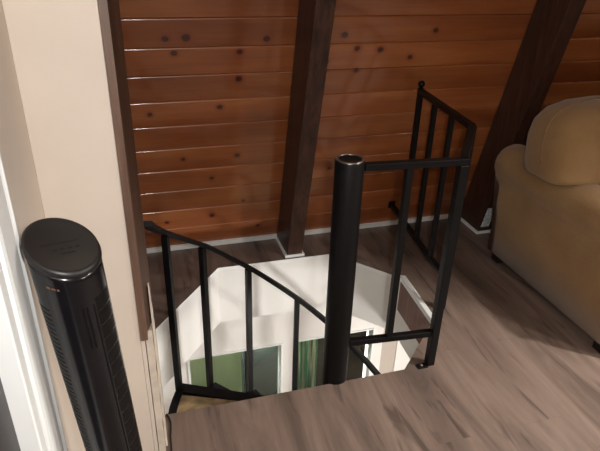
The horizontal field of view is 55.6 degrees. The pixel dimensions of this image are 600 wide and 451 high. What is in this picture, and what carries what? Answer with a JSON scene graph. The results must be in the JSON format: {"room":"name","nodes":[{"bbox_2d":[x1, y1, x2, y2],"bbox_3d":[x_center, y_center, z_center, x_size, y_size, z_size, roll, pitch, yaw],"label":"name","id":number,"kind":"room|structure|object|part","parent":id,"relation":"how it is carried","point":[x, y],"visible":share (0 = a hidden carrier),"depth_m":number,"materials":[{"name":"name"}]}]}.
{"room":"loft living room","nodes":[
{"label":"loft living room","id":0,"kind":"room"},
{"bbox_2d":[0,0,85,450],"bbox_3d":[-0.185,0.531,-0.252,0.120,2.520,4.000,-6,29,-15],"label":"wall","id":1,"kind":"structure","parent":0,"point":[15,148],"depth_m":1.24,"materials":[{"name":"beige paint"}]},
{"bbox_2d":[0,261,47,450],"bbox_3d":[-0.371,0.351,0.485,0.068,2.090,1.098,-6,29,-15],"label":"door","id":2,"kind":"structure","parent":1,"relation":"in","point":[21,429],"depth_m":1.00,"materials":[{"name":"white paint"}]},
{"bbox_3d":[-0.385,0.282,0.486,0.007,1.730,0.948,-6,29,-15],"label":"pane","id":3,"kind":"part","parent":2,"relation":"part of","materials":[{"name":"clear glass"}]},
{"bbox_2d":[0,153,67,450],"bbox_3d":[-0.517,0.031,1.017,0.016,2.180,0.170,-6,29,-15],"label":"door frame","id":4,"kind":"structure","parent":1,"relation":"attached to","point":[12,259],"depth_m":1.05,"materials":[{"name":"white paint"}]},
{"bbox_2d":[1,0,154,450],"bbox_3d":[-0.574,-0.343,1.408,0.194,2.520,0.180,-6,29,-15],"label":"wall partition","id":5,"kind":"structure","parent":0,"point":[57,48],"depth_m":1.37,"materials":[{"name":"beige paint"}]},
{"bbox_2d":[98,0,147,340],"bbox_3d":[-0.461,-0.584,1.316,0.024,2.000,0.184,-6,29,-15],"label":"trim","id":6,"kind":"structure","parent":5,"relation":"attached to","point":[103,5],"depth_m":1.43,"materials":[{"name":"brown wood"}]},
{"bbox_2d":[108,0,153,330],"bbox_3d":[-0.442,-0.598,1.321,0.023,1.980,0.163,-6,29,-15],"label":"trim","id":7,"kind":"structure","parent":5,"relation":"attached to","point":[114,9],"depth_m":1.48,"materials":[{"name":"brown wood"}]},
{"bbox_2d":[141,341,158,450],"bbox_3d":[-0.501,0.526,1.889,0.012,0.500,0.175,-6,29,-15],"label":"trim","id":8,"kind":"structure","parent":5,"relation":"attached to","point":[143,343],"depth_m":1.81,"materials":[{"name":"beige paint"}]},
{"bbox_2d":[146,323,165,450],"bbox_3d":[-0.482,0.523,1.896,0.024,0.500,0.171,-6,29,-15],"label":"board","id":9,"kind":"object","parent":5,"relation":"attached to","point":[150,342],"visible":0.83,"depth_m":1.81,"materials":[{"name":"beige wood"}]},
{"bbox_2d":[148,283,167,445],"bbox_3d":[-0.470,0.443,1.877,0.008,0.660,0.130,-6,29,-15],"label":"trim","id":10,"kind":"structure","parent":5,"relation":"attached to","point":[151,307],"depth_m":1.81,"materials":[{"name":"beige wood"}]},
{"bbox_2d":[162,306,409,414],"bbox_3d":[-0.242,1.470,4.141,5.800,2.565,0.120,-6,29,-15],"label":"wall","id":11,"kind":"structure","parent":0,"point":[228,336],"depth_m":3.69,"materials":[{"name":"white paint"}]},
{"bbox_2d":[187,343,282,395],"bbox_3d":[-0.449,1.718,4.167,0.625,2.090,0.082,-6,29,-15],"label":"window","id":12,"kind":"structure","parent":11,"relation":"in","point":[229,368],"depth_m":3.80,"materials":[{"name":"green glass"}]},
{"bbox_2d":[297,327,375,389],"bbox_3d":[0.201,1.645,4.345,0.580,2.090,0.082,-6,29,-15],"label":"window","id":13,"kind":"structure","parent":11,"relation":"in","point":[310,350],"depth_m":3.98,"materials":[{"name":"green glass"}]},
{"bbox_2d":[379,328,396,373],"bbox_3d":[0.604,1.591,4.452,0.120,2.110,0.040,-6,29,-15],"label":"panel","id":14,"kind":"object","parent":11,"relation":"attached to","point":[388,350],"depth_m":4.10,"materials":[{"name":"beige paint"}]},
{"bbox_2d":[162,304,410,388],"bbox_3d":[0.425,1.346,1.656,5.800,0.020,4.360,-6,29,-15],"label":"ceiling","id":15,"kind":"structure","parent":0,"point":[320,305],"depth_m":3.19,"materials":[{"name":"white paint"}]},
{"bbox_2d":[394,310,418,356],"bbox_3d":[0.574,0.598,2.937,0.020,0.135,0.384,-5,28,-12],"label":"wall","id":16,"kind":"structure","parent":15,"relation":"on","point":[411,345],"depth_m":2.98,"materials":[{"name":"white paint"}]},
{"bbox_2d":[119,0,599,247],"bbox_3d":[1.259,-1.077,2.844,4.660,2.562,0.689,-6,29,-15],"label":"wall","id":17,"kind":"structure","parent":0,"point":[209,81],"depth_m":2.80,"materials":[{"name":"brown wood"}]},
{"bbox_2d":[156,272,219,384],"bbox_3d":[-0.554,0.500,2.864,0.020,0.315,0.570,12,29,18],"label":"trim","id":18,"kind":"structure","parent":17,"relation":"attached to","point":[189,317],"depth_m":2.83,"materials":[{"name":"white paint"}]},
{"bbox_2d":[218,257,328,318],"bbox_3d":[-0.141,0.345,3.187,0.628,0.315,0.022,-6,29,-15],"label":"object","id":19,"kind":"structure","parent":17,"relation":"attached to","point":[308,279],"depth_m":3.17,"materials":[{"name":"white paint"}]},
{"bbox_2d":[275,237,304,257],"bbox_3d":[-0.059,0.117,3.228,0.109,0.016,0.225,-6,29,-15],"label":"trim","id":20,"kind":"structure","parent":17,"relation":"attached to","point":[276,238],"depth_m":3.14,"materials":[{"name":"white paint"}]},
{"bbox_2d":[146,214,447,253],"bbox_3d":[1.153,-0.082,3.670,4.640,0.030,0.022,-6,29,-15],"label":"baseboard","id":21,"kind":"structure","parent":17,"relation":"attached to","point":[444,216],"depth_m":3.29,"materials":[{"name":"white paint"}]},
{"bbox_2d":[277,0,335,254],"bbox_3d":[0.060,-0.849,2.400,0.085,2.500,0.856,-6,29,-15],"label":"beam","id":22,"kind":"structure","parent":17,"relation":"attached to","point":[315,19],"depth_m":2.61,"materials":[{"name":"brown wood"}]},
{"bbox_2d":[352,266,357,312],"bbox_3d":[0.242,0.335,3.229,0.173,0.315,0.020,17,31,27],"label":"trim","id":23,"kind":"structure","parent":17,"relation":"attached to","point":[356,266],"depth_m":3.18,"materials":[{"name":"white paint"}]},
{"bbox_2d":[354,266,400,328],"bbox_3d":[0.423,0.393,3.128,0.256,0.315,0.020,18,32,29],"label":"trim","id":24,"kind":"structure","parent":17,"relation":"attached to","point":[372,292],"depth_m":3.13,"materials":[{"name":"white paint"}]},
{"bbox_2d":[397,282,429,343],"bbox_3d":[0.578,0.459,2.865,0.020,0.180,0.384,-5,28,-12],"label":"trim","id":25,"kind":"structure","parent":17,"relation":"attached to","point":[408,309],"depth_m":2.89,"materials":[{"name":"brown wood"}]},
{"bbox_2d":[400,275,431,320],"bbox_3d":[0.580,0.354,2.812,0.028,0.014,0.399,-5,28,-12],"label":"trim","id":26,"kind":"structure","parent":17,"relation":"attached to","point":[405,280],"depth_m":2.81,"materials":[{"name":"white paint"}]},
{"bbox_2d":[461,218,490,233],"bbox_3d":[1.087,-0.010,3.542,0.110,0.016,0.225,-6,29,-15],"label":"trim","id":27,"kind":"structure","parent":17,"relation":"attached to","point":[468,225],"depth_m":3.46,"materials":[{"name":"white paint"}]},
{"bbox_2d":[481,208,492,226],"bbox_3d":[1.117,-0.048,3.373,0.054,0.140,0.040,-6,29,-15],"label":"outlet plate","id":28,"kind":"object","parent":17,"relation":"attached to","point":[487,219],"visible":0.76,"depth_m":3.37,"materials":[{"name":"white plastic"}]},
{"bbox_2d":[461,0,586,230],"bbox_3d":[1.207,-0.976,2.714,0.086,2.500,0.856,-6,29,-15],"label":"beam","id":29,"kind":"structure","parent":17,"relation":"attached to","point":[551,26],"depth_m":2.90,"materials":[{"name":"brown wood"}]},
{"bbox_2d":[147,219,599,450],"bbox_3d":[1.889,1.109,1.473,4.640,0.020,5.235,-6,29,-15],"label":"floor","id":30,"kind":"structure","parent":0,"point":[510,371],"depth_m":2.29,"materials":[{"name":"brown wood"}]},
{"bbox_2d":[21,218,142,450],"bbox_3d":[-0.419,0.495,1.302,0.207,1.100,0.173,-6,29,-15],"label":"tower fan","id":31,"kind":"object","parent":30,"relation":"on","point":[63,257],"visible":1,"depth_m":1.09,"materials":[{"name":"black plastic"}]},
{"bbox_3d":[-0.440,0.040,1.054,0.134,0.066,0.149,-6,29,-15],"label":"panel","id":32,"kind":"part","parent":31,"relation":"part of","materials":[{"name":"black plastic"}]},
{"bbox_2d":[40,304,90,450],"bbox_3d":[-0.464,0.535,1.271,0.079,0.887,0.050,-6,29,-15],"label":"grille","id":33,"kind":"object","parent":31,"relation":"attached to","point":[73,356],"depth_m":1.09,"materials":[{"name":"black plastic"}]},
{"bbox_2d":[95,284,141,450],"bbox_3d":[-0.372,0.520,1.295,0.062,0.897,0.045,-6,29,-15],"label":"grille","id":34,"kind":"object","parent":31,"relation":"attached to","point":[120,414],"depth_m":1.16,"materials":[{"name":"black plastic"}]},
{"bbox_2d":[166,414,171,450],"bbox_3d":[-0.402,0.818,1.864,0.026,0.007,0.556,-8,29,-18],"label":"power cord","id":35,"kind":"object","parent":30,"relation":"on","point":[167,415],"visible":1,"depth_m":2.02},
{"bbox_2d":[349,80,476,368],"bbox_3d":[0.551,-0.087,2.641,0.380,0.952,1.372,8,28,12],"label":"guard railing","id":36,"kind":"object","parent":30,"relation":"on","point":[462,163],"visible":0.98,"depth_m":2.24,"materials":[{"name":"black metal"}]},
{"bbox_3d":[0.370,0.447,2.278,0.360,0.025,0.025,-4,28,-11],"label":"rail","id":37,"kind":"part","parent":36,"relation":"part of","materials":[{"name":"black metal"}]},
{"bbox_3d":[0.616,0.064,3.035,0.025,0.027,0.827,-3,28,-9],"label":"rail","id":38,"kind":"part","parent":36,"relation":"part of","materials":[{"name":"black metal"}]},
{"bbox_3d":[0.597,-0.360,3.022,0.025,0.740,0.025,-6,29,-15],"label":"post","id":39,"kind":"part","parent":36,"relation":"part of","materials":[{"name":"black metal"}]},
{"bbox_3d":[0.399,-0.211,1.939,0.378,0.024,0.030,-4,28,-12],"label":"rail","id":40,"kind":"part","parent":36,"relation":"part of","materials":[{"name":"black metal"}]},
{"bbox_3d":[0.656,-0.540,2.595,0.030,0.029,0.600,-3,28,-9],"label":"rail","id":41,"kind":"part","parent":36,"relation":"part of","materials":[{"name":"black metal"}]},
{"bbox_3d":[0.554,0.183,2.183,0.032,0.891,0.032,-6,29,-15],"label":"post","id":42,"kind":"part","parent":36,"relation":"part of","materials":[{"name":"black metal"}]},
{"bbox_3d":[0.693,-0.007,2.539,0.030,0.908,0.030,-6,29,-15],"label":"post","id":43,"kind":"part","parent":36,"relation":"part of","materials":[{"name":"black metal"}]},
{"bbox_3d":[0.636,-0.314,2.152,0.030,0.024,0.427,10,29,16],"label":"rail","id":44,"kind":"part","parent":36,"relation":"part of","materials":[{"name":"black metal"}]},
{"bbox_2d":[488,95,599,352],"bbox_3d":[2.095,-0.175,2.888,2.031,0.967,0.990,-6,29,-15],"label":"sofa","id":45,"kind":"object","parent":30,"relation":"on","point":[545,227],"visible":1,"depth_m":2.59,"materials":[{"name":"beige fabric"}]},
{"bbox_2d":[524,95,599,185],"bbox_3d":[1.582,-0.349,2.766,1.010,0.574,0.456,-6,29,-15],"label":"cushion","id":46,"kind":"object","parent":45,"relation":"on","point":[563,142],"depth_m":2.52,"materials":[{"name":"beige fabric"}]},
{"bbox_3d":[0.354,3.635,2.844,5.800,0.050,4.360,-6,29,-15],"label":"floor","id":47,"kind":"structure","parent":0,"visible":0},
{"bbox_2d":[143,154,380,413],"bbox_3d":[0.115,1.480,2.761,1.369,3.838,1.374,-6,29,-15],"label":"spiral staircase","id":48,"kind":"structure","parent":47,"relation":"on","point":[348,168],"depth_m":2.22,"materials":[{"name":"black metal"}]},
{"bbox_3d":[0.173,1.220,2.695,1.374,2.904,1.212,23,34,35],"label":"handrail","id":49,"kind":"part","parent":48,"relation":"part of","materials":[{"name":"black metal"}]}
]}

